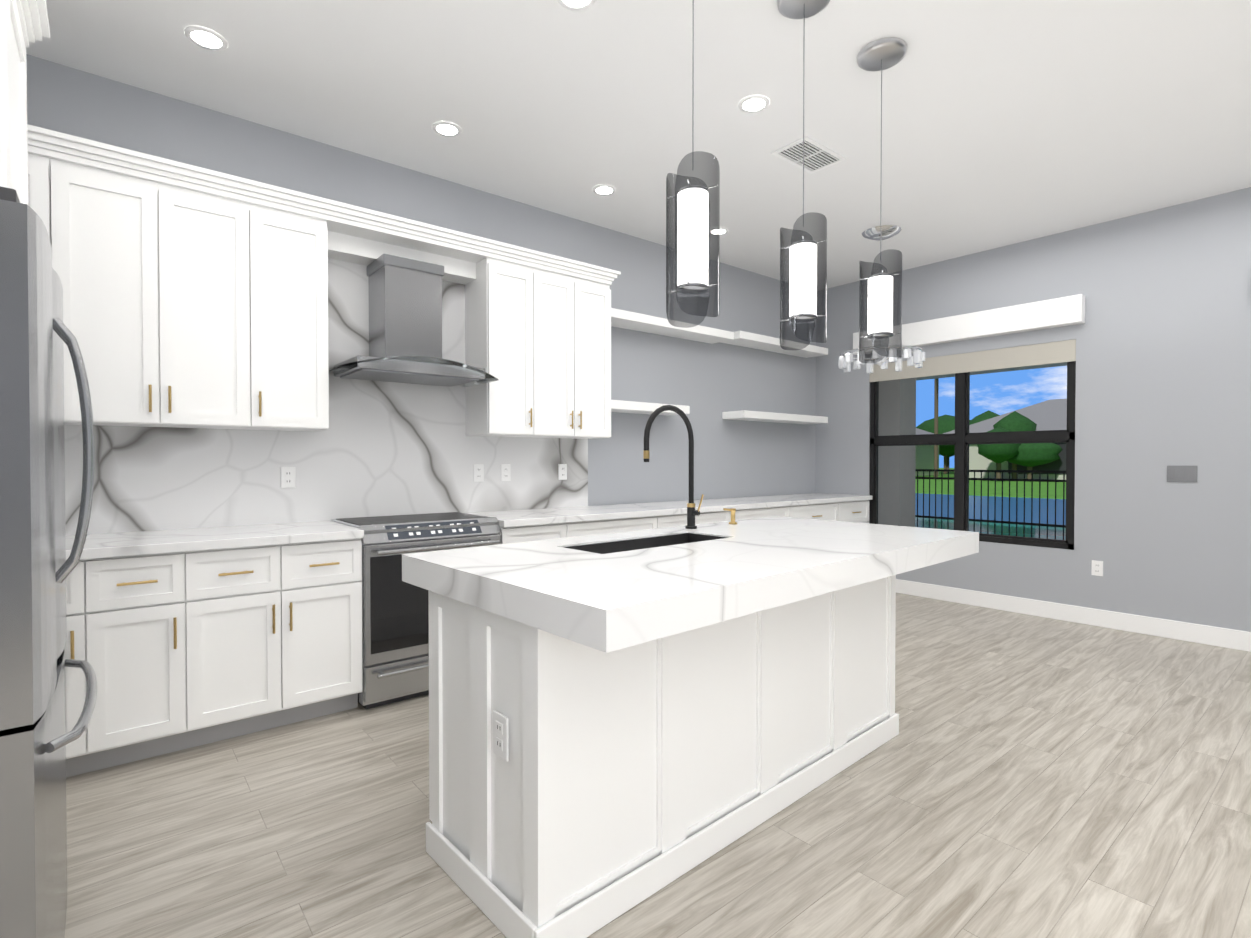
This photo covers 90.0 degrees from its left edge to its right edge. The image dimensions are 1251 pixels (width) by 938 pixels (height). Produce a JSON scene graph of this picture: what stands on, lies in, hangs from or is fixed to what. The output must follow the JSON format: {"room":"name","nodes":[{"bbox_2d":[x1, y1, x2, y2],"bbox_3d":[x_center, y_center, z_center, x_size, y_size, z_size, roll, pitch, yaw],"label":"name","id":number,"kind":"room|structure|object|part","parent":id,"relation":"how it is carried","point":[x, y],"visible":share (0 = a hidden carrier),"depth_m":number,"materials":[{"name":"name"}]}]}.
{"room":"kitchen","nodes":[
{"label":"kitchen","id":0,"kind":"room"},
{"bbox_2d":[26,54,815,505],"bbox_3d":[-0.648,-0.328,4.508,7.060,3.050,0.120,-1,1,-40],"label":"wall","id":1,"kind":"structure","parent":0,"point":[708,384],"depth_m":4.92,"materials":[{"name":"paint"}]},
{"bbox_2d":[27,140,78,427],"bbox_3d":[-2.621,-0.751,2.553,0.542,1.105,0.324,-1,1,-40],"label":"upper cabinet","id":2,"kind":"object","parent":1,"relation":"attached to","point":[51,170],"depth_m":2.58,"materials":[{"name":"white wood"}]},
{"bbox_3d":[-1.625,-1.333,3.339,3.820,0.090,0.371,-1,1,-40],"label":"crown","id":3,"kind":"part","parent":2,"relation":"part of","materials":[{"name":"white wood"}]},
{"bbox_2d":[75,152,266,431],"bbox_3d":[-2.185,-0.755,2.913,0.825,1.105,0.324,-1,1,-40],"label":"upper cabinet","id":4,"kind":"object","parent":1,"relation":"attached to","point":[215,322],"depth_m":2.82,"materials":[{"name":"white wood"}]},
{"bbox_2d":[267,196,334,435],"bbox_3d":[-1.798,-0.759,3.233,0.411,1.105,0.324,-1,1,-40],"label":"upper cabinet","id":5,"kind":"object","parent":1,"relation":"attached to","point":[300,384],"depth_m":3.16,"materials":[{"name":"white wood"}]},
{"bbox_2d":[64,258,587,535],"bbox_3d":[-1.758,-0.478,3.494,3.812,1.625,0.020,-1,1,-40],"label":"backsplash","id":6,"kind":"structure","parent":1,"relation":"attached to","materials":[{"name":"stone"}]},
{"bbox_2d":[281,467,295,487],"bbox_3d":[-1.841,0.046,3.414,0.072,0.115,0.009,-1,1,-40],"label":"outlet","id":7,"kind":"object","parent":6,"relation":"attached to","point":[288,477],"visible":1,"depth_m":3.41,"materials":[{"name":"white plastic"}]},
{"bbox_2d":[474,464,483,481],"bbox_3d":[-0.970,0.026,4.134,0.072,0.115,0.009,-1,1,-40],"label":"outlet","id":8,"kind":"object","parent":6,"relation":"attached to","point":[478,472],"visible":1,"depth_m":4.13,"materials":[{"name":"white plastic"}]},
{"bbox_2d":[501,464,510,480],"bbox_3d":[-0.816,0.025,4.261,0.072,0.115,0.009,-1,1,-40],"label":"outlet","id":9,"kind":"object","parent":6,"relation":"attached to","point":[505,472],"visible":1,"depth_m":4.26,"materials":[{"name":"white plastic"}]},
{"bbox_2d":[558,464,566,479],"bbox_3d":[-0.457,0.021,4.557,0.072,0.115,0.009,-1,1,-40],"label":"outlet","id":10,"kind":"object","parent":6,"relation":"attached to","point":[562,471],"visible":1,"depth_m":4.55,"materials":[{"name":"white plastic"}]},
{"bbox_2d":[329,254,498,386],"bbox_3d":[-1.216,-0.854,3.581,0.880,0.669,0.526,-1,1,-40],"label":"range hood","id":11,"kind":"object","parent":1,"relation":"attached to","point":[405,320],"visible":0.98,"depth_m":3.54,"materials":[{"name":"silver metal"}]},
{"bbox_2d":[463,248,542,439],"bbox_3d":[-0.793,-0.770,4.064,0.376,1.105,0.324,-1,1,-40],"label":"upper cabinet","id":12,"kind":"object","parent":1,"relation":"attached to","point":[503,292],"depth_m":3.95,"materials":[{"name":"white wood"}]},
{"bbox_2d":[543,264,613,439],"bbox_3d":[-0.470,-0.774,4.331,0.695,1.105,0.324,-1,1,-40],"label":"upper cabinet","id":13,"kind":"object","parent":1,"relation":"attached to","point":[576,305],"depth_m":4.24,"materials":[{"name":"white wood"}]},
{"bbox_2d":[25,0,1250,287],"bbox_3d":[1.631,-1.867,1.733,7.060,0.100,7.270,-1,1,-40],"label":"ceiling","id":14,"kind":"structure","parent":0,"point":[1007,122],"depth_m":3.09,"materials":[{"name":"paint"}]},
{"bbox_2d":[184,26,227,50],"bbox_3d":[-1.780,-1.825,2.657,0.156,0.006,0.156,-1,1,-40],"label":"recessed light","id":15,"kind":"object","parent":14,"relation":"in","point":[207,37],"visible":1,"depth_m":2.65,"materials":[{"name":"white"}]},
{"bbox_2d":[432,121,461,136],"bbox_3d":[-0.966,-1.835,3.382,0.156,0.006,0.156,-1,1,-40],"label":"recessed light","id":16,"kind":"object","parent":14,"relation":"in","point":[447,128],"visible":1,"depth_m":3.37,"materials":[{"name":"white"}]},
{"bbox_2d":[558,0,594,10],"bbox_3d":[-0.191,-1.822,2.414,0.156,0.006,0.156,-1,1,-40],"label":"recessed light","id":17,"kind":"object","parent":14,"relation":"in","point":[576,3],"visible":1,"depth_m":2.45,"materials":[{"name":"white"}]},
{"bbox_2d":[593,185,615,195],"bbox_3d":[-0.141,-1.845,4.142,0.156,0.006,0.156,-1,1,-40],"label":"recessed light","id":18,"kind":"object","parent":14,"relation":"in","point":[604,190],"visible":1,"depth_m":4.13,"materials":[{"name":"white"}]},
{"bbox_2d":[666,0,719,327],"bbox_3d":[0.223,-1.154,2.064,0.204,1.334,0.204,-1,1,-40],"label":"pendant light","id":19,"kind":"object","parent":14,"relation":"hanging from","point":[693,242],"visible":1,"depth_m":1.99,"materials":[{"name":"grey glass"}]},
{"bbox_2d":[720,227,727,234],"bbox_3d":[0.725,-1.854,4.884,0.156,0.006,0.156,-1,1,-40],"label":"recessed light","id":20,"kind":"object","parent":14,"relation":"in","point":[722,230],"visible":0.38,"depth_m":4.86,"materials":[{"name":"white"}]},
{"bbox_2d":[738,95,769,112],"bbox_3d":[0.646,-1.832,3.145,0.156,0.006,0.156,-1,1,-40],"label":"recessed light","id":21,"kind":"object","parent":14,"relation":"in","point":[752,103],"visible":1,"depth_m":3.13,"materials":[{"name":"white plastic"}]},
{"bbox_2d":[777,0,829,349],"bbox_3d":[0.690,-1.151,2.425,0.204,1.349,0.204,-1,1,-40],"label":"pendant light","id":22,"kind":"object","parent":14,"relation":"hanging from","point":[803,282],"visible":1,"depth_m":2.36,"materials":[{"name":"grey glass"}]},
{"bbox_2d":[771,136,846,173],"bbox_3d":[1.079,-1.836,3.672,0.400,0.010,0.240,-1,1,-40],"label":"ceiling vent","id":23,"kind":"object","parent":14,"relation":"in","point":[818,156],"visible":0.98,"depth_m":3.66,"materials":[{"name":"white metal"}]},
{"bbox_2d":[862,225,900,251],"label":"chandelier","id":24,"kind":"object","parent":14,"relation":"hanging from","point":[887,231],"depth_m":4.84,"materials":[{"name":"silver metal"}]},
{"bbox_2d":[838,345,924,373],"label":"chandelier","id":25,"kind":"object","parent":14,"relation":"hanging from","point":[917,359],"depth_m":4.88,"materials":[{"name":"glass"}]},
{"bbox_2d":[857,37,906,362],"bbox_3d":[1.127,-1.155,2.760,0.204,1.349,0.204,-1,1,-40],"label":"pendant light","id":26,"kind":"object","parent":14,"relation":"hanging from","point":[880,307],"visible":0.98,"depth_m":2.69,"materials":[{"name":"grey glass"}]},
{"bbox_2d":[64,593,1250,937],"bbox_3d":[1.631,1.272,1.774,7.060,0.080,7.270,-1,1,-40],"label":"floor","id":27,"kind":"structure","parent":0,"point":[1020,775],"depth_m":2.16,"materials":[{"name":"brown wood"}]},
{"bbox_2d":[0,0,96,937],"bbox_3d":[-1.752,-0.057,1.289,1.004,2.590,1.090,-1,1,-40],"label":"fridge","id":28,"kind":"object","parent":27,"relation":"on","point":[36,567],"visible":1,"depth_m":1.24,"materials":[{"name":"grey metal"}]},
{"bbox_2d":[65,560,110,777],"bbox_3d":[-2.470,0.785,2.536,0.556,0.874,0.615,-1,1,-40],"label":"base cabinet","id":29,"kind":"object","parent":27,"relation":"on","point":[88,586],"depth_m":2.45,"materials":[{"name":"white wood"}]},
{"bbox_2d":[111,552,206,766],"bbox_3d":[-2.177,0.782,2.779,0.436,0.874,0.615,-1,1,-40],"label":"base cabinet","id":30,"kind":"object","parent":27,"relation":"on","point":[159,603],"depth_m":2.59,"materials":[{"name":"white wood"}]},
{"bbox_2d":[207,540,361,743],"bbox_3d":[-1.798,0.778,3.092,0.780,0.874,0.615,-1,1,-40],"label":"base cabinet","id":31,"kind":"object","parent":27,"relation":"on","point":[284,621],"depth_m":2.88,"materials":[{"name":"white wood"}]},
{"bbox_2d":[66,520,363,559],"bbox_3d":[-2.252,0.325,2.679,1.998,0.040,0.623,-1,1,-40],"label":"countertop","id":32,"kind":"structure","parent":31,"relation":"on","point":[98,545],"depth_m":2.81,"materials":[{"name":"white stone"}]},
{"bbox_2d":[331,512,501,708],"bbox_3d":[-1.171,0.744,3.547,0.764,0.930,0.657,-1,1,-40],"label":"range","id":33,"kind":"object","parent":27,"relation":"on","point":[395,637],"visible":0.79,"depth_m":3.22,"materials":[{"name":"silver metal"}]},
{"bbox_2d":[499,524,578,543],"bbox_3d":[-0.710,0.766,3.991,0.510,0.874,0.615,-1,1,-40],"label":"base cabinet","id":34,"kind":"object","parent":27,"relation":"on","point":[536,532],"depth_m":3.75,"materials":[{"name":"white wood"}]},
{"bbox_2d":[460,493,871,527],"bbox_3d":[0.669,0.294,5.094,4.048,0.040,0.623,-1,1,-40],"label":"countertop","id":35,"kind":"structure","parent":34,"relation":"on","point":[518,517],"depth_m":4.47,"materials":[{"name":"white stone"}]},
{"bbox_2d":[579,516,666,535],"bbox_3d":[-0.265,0.762,4.359,0.876,0.874,0.615,-1,1,-40],"label":"base cabinet","id":36,"kind":"object","parent":27,"relation":"on","point":[589,527],"depth_m":4.15,"materials":[{"name":"white wood"}]},
{"bbox_2d":[418,573,899,937],"bbox_3d":[0.307,0.799,2.434,1.989,0.849,0.634,-1,1,-42],"label":"kitchen island","id":37,"kind":"object","parent":27,"relation":"on","point":[622,723],"depth_m":1.85,"materials":[{"name":"white wood"}]},
{"bbox_2d":[493,710,508,760],"bbox_3d":[-0.335,0.714,1.674,0.009,0.115,0.072,-1,1,-42],"label":"outlet","id":38,"kind":"object","parent":37,"relation":"attached to","point":[500,717],"depth_m":1.67,"materials":[{"name":"white plastic"}]},
{"bbox_2d":[402,517,978,652],"bbox_3d":[0.406,0.329,2.441,2.166,0.090,1.066,-1,1,-42],"label":"island countertop","id":39,"kind":"structure","parent":37,"relation":"on","point":[608,592],"depth_m":1.88,"materials":[{"name":"white stone"}]},
{"bbox_2d":[564,533,727,553],"bbox_3d":[0.100,0.401,2.455,0.717,0.224,0.262,-1,1,-42],"label":"sink","id":40,"kind":"object","parent":39,"relation":"in","point":[619,545],"depth_m":2.56,"materials":[{"name":"black metal"}]},
{"bbox_2d":[643,405,703,528],"bbox_3d":[0.215,-0.005,2.811,0.330,0.568,0.086,-1,1,-42],"label":"faucet","id":41,"kind":"object","parent":39,"relation":"on","point":[691,512],"depth_m":2.89,"materials":[{"name":"black metal"}]},
{"bbox_2d":[723,508,736,523],"bbox_3d":[0.518,0.233,3.103,0.092,0.082,0.042,-1,1,-42],"label":"soap dispenser","id":42,"kind":"object","parent":39,"relation":"on","point":[732,510],"depth_m":3.11,"materials":[{"name":"gold metal"}]},
{"bbox_2d":[667,512,738,526],"bbox_3d":[0.320,0.755,4.843,0.876,0.874,0.615,-1,1,-40],"label":"base cabinet","id":43,"kind":"object","parent":27,"relation":"on","point":[704,517],"depth_m":4.67,"materials":[{"name":"white wood"}]},
{"bbox_2d":[739,508,794,519],"bbox_3d":[0.906,0.749,5.327,0.876,0.874,0.615,-1,1,-40],"label":"base cabinet","id":44,"kind":"object","parent":27,"relation":"on","point":[748,513],"depth_m":5.13,"materials":[{"name":"white wood"}]},
{"bbox_2d":[795,504,842,520],"bbox_3d":[1.492,0.743,5.811,0.876,0.874,0.615,-1,1,-40],"label":"base cabinet","id":45,"kind":"object","parent":27,"relation":"on","point":[832,512],"depth_m":5.63,"materials":[{"name":"white wood"}]},
{"bbox_2d":[843,500,868,522],"bbox_3d":[1.977,0.738,6.213,0.615,0.874,0.615,-1,1,-40],"label":"base cabinet","id":46,"kind":"object","parent":27,"relation":"on","point":[857,511],"depth_m":6.02,"materials":[{"name":"white wood"}]},
{"bbox_2d":[816,187,1250,631],"bbox_3d":[4.305,-0.321,3.964,0.120,3.050,7.030,-1,1,-40],"label":"wall","id":47,"kind":"structure","parent":0,"point":[1161,335],"depth_m":4.59,"materials":[{"name":"paint"}]},
{"bbox_2d":[853,294,1084,354],"bbox_3d":[2.887,-1.231,5.493,0.098,0.210,1.890,-1,1,-40],"label":"window valance","id":48,"kind":"object","parent":47,"relation":"attached to","point":[1054,313],"visible":0.9,"depth_m":5.19,"materials":[{"name":"white wood"}]},
{"bbox_2d":[869,361,1075,549],"bbox_3d":[2.981,-0.197,5.544,0.060,1.640,1.710,-1,1,-40],"label":"window","id":49,"kind":"structure","parent":47,"relation":"in","point":[961,438],"depth_m":5.50,"materials":[{"name":"black metal"}]},
{"bbox_2d":[869,339,1075,381],"bbox_3d":[2.949,-0.930,5.509,0.007,0.168,1.706,-1,1,-40],"label":"roller shade","id":50,"kind":"object","parent":49,"relation":"attached to","point":[1041,354],"visible":0.86,"depth_m":5.35,"materials":[{"name":"grey fabric"}]},
{"bbox_2d":[896,579,1250,651],"bbox_3d":[3.071,1.121,5.370,0.015,0.130,3.320,-1,1,-40],"label":"baseboard","id":51,"kind":"structure","parent":47,"relation":"attached to","point":[1208,635],"depth_m":4.78,"materials":[{"name":"white wood"}]},
{"bbox_2d":[1091,560,1102,575],"bbox_3d":[3.582,0.754,4.750,0.009,0.115,0.072,-1,1,-40],"label":"outlet","id":52,"kind":"object","parent":47,"relation":"attached to","point":[1097,568],"visible":1,"depth_m":4.75,"materials":[{"name":"white plastic"}]},
{"bbox_2d":[1167,465,1196,481],"bbox_3d":[3.888,0.034,4.371,0.009,0.115,0.160,-1,1,-40],"label":"switch plate","id":53,"kind":"object","parent":47,"relation":"attached to","point":[1181,473],"visible":1,"depth_m":4.37,"materials":[{"name":"grey plastic"}]},
{"label":"outside","id":54,"kind":"structure","parent":0,"visible":0},
{"bbox_2d":[915,468,1065,498],"bbox_3d":[42.105,0.725,47.802,113.970,0.060,260.000,-1,1,-40],"label":"ground","id":55,"kind":"structure","parent":54,"point":[1051,490],"depth_m":29.79,"materials":[{"name":"green plant"}]},
{"bbox_2d":[878,362,1066,526],"bbox_3d":[5.827,-0.215,5.789,4.530,2.910,13.500,-1,1,-40],"label":"lanai","id":56,"kind":"object","parent":55,"relation":"on","point":[896,464],"depth_m":8.58,"materials":[{"name":"white paint"}]},
{"bbox_2d":[915,469,1065,539],"bbox_3d":[7.809,-0.137,7.105,0.060,2.600,21.014,-1,1,-40],"label":"fence","id":57,"kind":"object","parent":55,"relation":"on","point":[1009,522],"visible":0.17,"depth_m":9.58,"materials":[{"name":"black metal"}]},
{"bbox_2d":[915,517,1065,539],"bbox_3d":[6.533,1.140,11.905,3.650,0.038,70.000,-1,1,-40],"label":"pool","id":58,"kind":"object","parent":55,"relation":"on","point":[1051,532],"visible":0.22,"depth_m":11.80,"materials":[{"name":"teal liquid"}]},
{"bbox_2d":[915,378,1066,479],"bbox_3d":[38.969,-3.416,44.229,34.056,8.194,245.568,-1,1,-40],"label":"trees","id":59,"kind":"object","parent":55,"relation":"on","point":[1047,415],"depth_m":41.87,"materials":[{"name":"green plant"}]},
{"bbox_2d":[915,493,1065,524],"bbox_3d":[9.185,1.103,20.586,11.400,0.050,260.000,-1,1,-40],"label":"lake","id":60,"kind":"structure","parent":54,"point":[1051,511],"depth_m":17.67,"materials":[{"name":"blue liquid"}]}
]}

